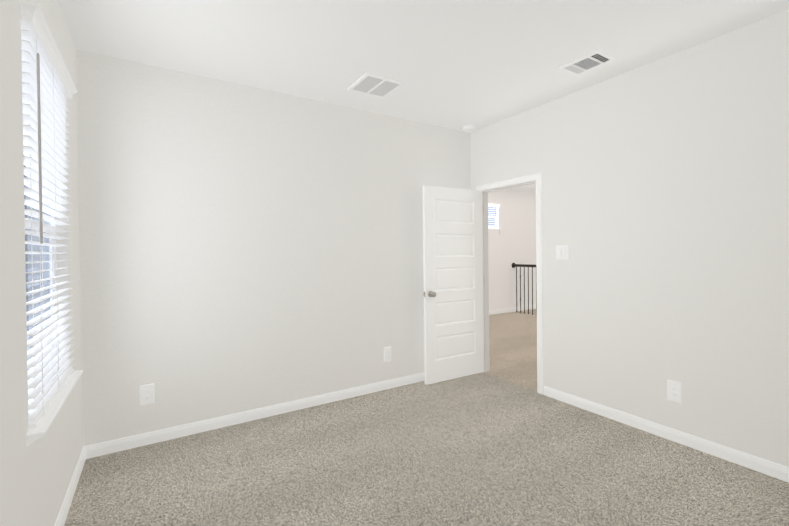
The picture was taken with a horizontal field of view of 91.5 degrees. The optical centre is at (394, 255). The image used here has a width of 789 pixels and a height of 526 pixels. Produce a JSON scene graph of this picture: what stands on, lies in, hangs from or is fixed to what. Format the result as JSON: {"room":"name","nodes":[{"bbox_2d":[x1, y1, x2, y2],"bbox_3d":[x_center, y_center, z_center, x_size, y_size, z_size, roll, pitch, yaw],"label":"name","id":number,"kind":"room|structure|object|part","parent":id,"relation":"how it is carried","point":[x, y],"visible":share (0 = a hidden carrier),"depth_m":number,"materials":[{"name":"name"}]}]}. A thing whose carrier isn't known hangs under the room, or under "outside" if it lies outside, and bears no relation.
{"room":"empty bedroom","nodes":[
{"label":"empty bedroom","id":0,"kind":"room"},
{"bbox_2d":[0,0,82,525],"bbox_3d":[-1.161,-0.002,0.910,0.170,2.740,4.045,-1,1,-32],"label":"wall","id":1,"kind":"structure","parent":0,"point":[36,475],"depth_m":1.44,"materials":[{"name":"paint"}]},
{"bbox_2d":[21,9,73,429],"bbox_3d":[-1.676,-0.129,1.815,0.121,1.670,0.865,-1,1,-32],"label":"window blind","id":2,"kind":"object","parent":1,"relation":"in","point":[55,115],"depth_m":1.76,"materials":[{"name":"white plastic"}]},
{"bbox_2d":[29,113,34,399],"bbox_3d":[-1.483,-0.132,1.569,0.002,1.584,0.002,-1,1,-32],"label":"blind cord","id":3,"kind":"object","parent":2,"relation":"hanging from","point":[29,113],"depth_m":1.57,"materials":[{"name":"white fabric"}]},
{"bbox_3d":[-1.700,-0.143,1.800,0.004,1.550,0.775,-1,1,-32],"label":"glass","id":4,"kind":"part","parent":2,"relation":"part of","materials":[{"name":"clear glass"}]},
{"bbox_2d":[37,53,42,243],"bbox_3d":[-1.446,-0.436,1.567,0.008,0.775,0.009,-1,1,-32],"label":"blind wand","id":5,"kind":"object","parent":2,"relation":"hanging from","point":[39,147],"visible":1,"depth_m":1.56,"materials":[{"name":"grey plastic"}]},
{"bbox_2d":[36,35,43,415],"bbox_3d":[-1.459,-0.132,1.579,0.002,1.584,0.002,-1,1,-32],"label":"blind cord","id":6,"kind":"object","parent":2,"relation":"hanging from","point":[36,35],"depth_m":1.58,"materials":[{"name":"white fabric"}]},
{"bbox_3d":[-1.706,-0.128,1.796,0.050,1.670,0.865,-1,1,-32],"label":"frame","id":7,"kind":"part","parent":2,"relation":"part of","materials":[{"name":"white plastic"}]},
{"bbox_3d":[-1.649,-0.146,1.832,0.056,1.632,0.853,-1,1,-32],"label":"window blind rails","id":8,"kind":"part","parent":2,"relation":"part of","materials":[{"name":"white plastic"}]},
{"bbox_2d":[20,1,77,98],"bbox_3d":[-1.640,-0.935,1.857,0.053,0.058,0.920,-1,1,-32],"label":"window valance","id":9,"kind":"object","parent":2,"relation":"attached to","point":[38,23],"visible":0.9,"depth_m":1.71,"materials":[{"name":"white"}]},
{"bbox_2d":[47,134,51,370],"bbox_3d":[-1.651,-0.132,1.836,0.002,1.584,0.002,-1,1,-32],"label":"blind cord","id":10,"kind":"object","parent":2,"relation":"hanging from","point":[49,238],"depth_m":1.84,"materials":[{"name":"white fabric"}]},
{"bbox_2d":[53,72,58,375],"bbox_3d":[-1.627,-0.132,1.846,0.002,1.584,0.002,-1,1,-32],"label":"blind cord","id":11,"kind":"object","parent":2,"relation":"hanging from","point":[53,72],"depth_m":1.85,"materials":[{"name":"white fabric"}]},
{"bbox_2d":[61,179,64,355],"bbox_3d":[-1.819,-0.132,2.103,0.002,1.584,0.002,-1,1,-32],"label":"blind cord","id":12,"kind":"object","parent":2,"relation":"hanging from","point":[61,179],"depth_m":2.10,"materials":[{"name":"white fabric"}]},
{"bbox_2d":[66,118,70,365],"bbox_3d":[-1.795,-0.133,2.113,0.002,1.584,0.002,-1,1,-32],"label":"blind cord","id":13,"kind":"object","parent":2,"relation":"hanging from","point":[66,118],"depth_m":2.11,"materials":[{"name":"white fabric"}]},
{"bbox_2d":[26,370,82,446],"bbox_3d":[-1.637,0.698,1.849,0.101,0.044,0.950,-1,1,-32],"label":"window sill","id":14,"kind":"structure","parent":1,"relation":"attached to","point":[40,430],"depth_m":1.67,"materials":[{"name":"white paint"}]},
{"bbox_2d":[55,448,86,525],"bbox_3d":[-1.069,1.325,0.970,0.013,0.084,3.815,-1,1,-32],"label":"baseboard","id":15,"kind":"structure","parent":1,"relation":"attached to","point":[63,513],"depth_m":2.15,"materials":[{"name":"white paint"}]},
{"bbox_2d":[76,49,470,445],"bbox_3d":[-0.589,-0.030,3.592,3.655,2.740,0.115,-1,1,-32],"label":"wall","id":16,"kind":"structure","parent":0,"point":[243,248],"depth_m":3.10,"materials":[{"name":"paint"}]},
{"bbox_2d":[140,383,154,405],"bbox_3d":[-1.783,1.002,2.769,0.088,0.146,0.009,-1,1,-32],"label":"electrical outlet","id":17,"kind":"object","parent":16,"relation":"attached to","point":[147,396],"visible":1,"depth_m":2.77,"materials":[{"name":"white plastic"}]},
{"bbox_2d":[83,372,424,458],"bbox_3d":[-0.570,1.299,3.517,3.510,0.084,0.035,-1,1,-32],"label":"baseboard","id":18,"kind":"structure","parent":16,"relation":"attached to","point":[115,445],"depth_m":3.09,"materials":[{"name":"white paint"}]},
{"bbox_2d":[384,346,390,361],"bbox_3d":[-0.067,0.986,3.848,0.088,0.146,0.009,-1,1,-32],"label":"electrical outlet","id":19,"kind":"object","parent":16,"relation":"attached to","point":[387,353],"visible":1,"depth_m":3.84,"materials":[{"name":"white plastic"}]},
{"bbox_2d":[58,0,788,192],"bbox_3d":[2.404,-1.502,4.704,10.285,0.120,6.675,-1,1,-32],"label":"ceiling","id":20,"kind":"structure","parent":0,"point":[459,65],"depth_m":2.51,"materials":[{"name":"paint"}]},
{"bbox_2d":[347,72,405,97],"bbox_3d":[-0.153,-1.396,3.170,0.360,0.011,0.350,-1,1,-32],"label":"ceiling vent","id":21,"kind":"object","parent":20,"relation":"in","point":[367,83],"visible":1,"depth_m":3.15,"materials":[{"name":"white metal"}]},
{"bbox_2d":[463,125,474,130],"bbox_3d":[0.821,-1.401,4.228,0.132,0.039,0.132,-1,1,-32],"label":"smoke detector","id":22,"kind":"object","parent":20,"relation":"attached to","point":[469,128],"visible":0.98,"depth_m":4.18,"materials":[{"name":"white plastic"}]},
{"bbox_2d":[559,49,616,75],"bbox_3d":[1.415,-1.408,2.821,0.235,0.016,0.310,-1,1,-32],"label":"ceiling vent","id":23,"kind":"object","parent":20,"relation":"in","point":[589,62],"visible":1,"depth_m":2.81,"materials":[{"name":"white metal"}]},
{"bbox_2d":[64,372,788,525],"bbox_3d":[-0.339,1.403,2.983,3.730,0.120,6.675,-1,1,-32],"label":"floor carpet","id":24,"kind":"object","parent":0,"point":[482,449],"visible":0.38,"depth_m":2.37,"materials":[{"name":"beige carpet"}]},
{"bbox_2d":[484,309,536,390],"bbox_3d":[4.013,1.332,5.721,6.555,0.120,6.675,-1,1,-32],"label":"floor","id":25,"kind":"structure","parent":0,"point":[513,346],"depth_m":5.45,"materials":[{"name":"beige carpet"}]},
{"bbox_2d":[512,263,536,314],"bbox_3d":[3.017,0.709,8.194,0.124,1.109,1.195,-1,1,-32],"label":"stair railing","id":26,"kind":"object","parent":25,"relation":"on","point":[514,265],"visible":0.58,"depth_m":8.44,"materials":[{"name":"brown metal"}]},
{"bbox_2d":[488,189,535,310],"bbox_3d":[2.194,-0.100,8.449,6.460,2.740,0.115,-1,1,-32],"label":"wall","id":27,"kind":"structure","parent":0,"point":[514,241],"depth_m":8.68,"materials":[{"name":"paint"}]},
{"bbox_2d":[488,206,498,227],"bbox_3d":[1.956,-0.836,8.307,0.805,0.580,0.121,-1,1,-32],"label":"window","id":28,"kind":"structure","parent":27,"relation":"in","point":[495,217],"depth_m":8.44,"materials":[{"name":"white glass"}]},
{"bbox_2d":[489,305,535,314],"bbox_3d":[2.292,1.227,8.437,6.345,0.084,0.013,-1,1,-32],"label":"baseboard","id":29,"kind":"structure","parent":27,"relation":"attached to","point":[505,310],"depth_m":8.61,"materials":[{"name":"white paint"}]},
{"bbox_2d":[470,10,788,466],"bbox_3d":[1.956,-0.052,2.871,0.115,2.740,3.815,-1,1,-32],"label":"wall","id":30,"kind":"structure","parent":0,"point":[665,199],"depth_m":2.72,"materials":[{"name":"paint"}]},
{"bbox_2d":[423,185,483,384],"bbox_3d":[0.642,0.293,4.103,0.782,2.022,0.173,-1,1,-31],"label":"door","id":31,"kind":"structure","parent":30,"relation":"in","point":[453,278],"depth_m":4.07,"materials":[{"name":"white paint"}]},
{"bbox_3d":[0.361,0.391,3.937,0.066,0.066,0.173,-1,1,-31],"label":"knob","id":32,"kind":"part","parent":31,"relation":"part of","materials":[{"name":"grey metal"}]},
{"bbox_2d":[476,173,542,393],"bbox_3d":[1.216,0.264,4.040,0.134,2.105,0.868,-1,1,-32],"label":"door frame","id":33,"kind":"structure","parent":30,"relation":"attached to","point":[537,177],"depth_m":3.81,"materials":[{"name":"white paint"}]},
{"bbox_2d":[556,245,568,258],"bbox_3d":[1.509,-0.032,3.462,0.012,0.125,0.122,-1,1,-32],"label":"switch plate","id":34,"kind":"object","parent":30,"relation":"attached to","point":[562,251],"visible":1,"depth_m":3.46,"materials":[{"name":"white plastic"}]},
{"bbox_2d":[544,386,788,481],"bbox_3d":[2.175,1.277,2.437,0.013,0.084,2.844,-1,1,-32],"label":"baseboard","id":35,"kind":"structure","parent":30,"relation":"attached to","point":[769,468],"depth_m":2.69,"materials":[{"name":"white paint"}]},
{"bbox_2d":[667,380,681,403],"bbox_3d":[1.987,0.965,2.731,0.009,0.146,0.088,-1,1,-32],"label":"outlet","id":36,"kind":"object","parent":30,"relation":"attached to","point":[674,391],"visible":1,"depth_m":2.73,"materials":[{"name":"white plastic"}]},
{"label":"outside","id":37,"kind":"structure","parent":0,"visible":0},
{"bbox_2d":[23,145,28,330],"bbox_3d":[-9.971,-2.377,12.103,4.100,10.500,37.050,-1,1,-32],"label":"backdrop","id":38,"kind":"structure","parent":37,"point":[26,259],"depth_m":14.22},
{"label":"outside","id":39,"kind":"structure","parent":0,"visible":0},
{"bbox_2d":[488,207,494,224],"bbox_3d":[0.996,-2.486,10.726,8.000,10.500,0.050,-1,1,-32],"label":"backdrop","id":40,"kind":"structure","parent":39,"point":[489,214],"depth_m":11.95,"materials":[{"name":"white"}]}
]}

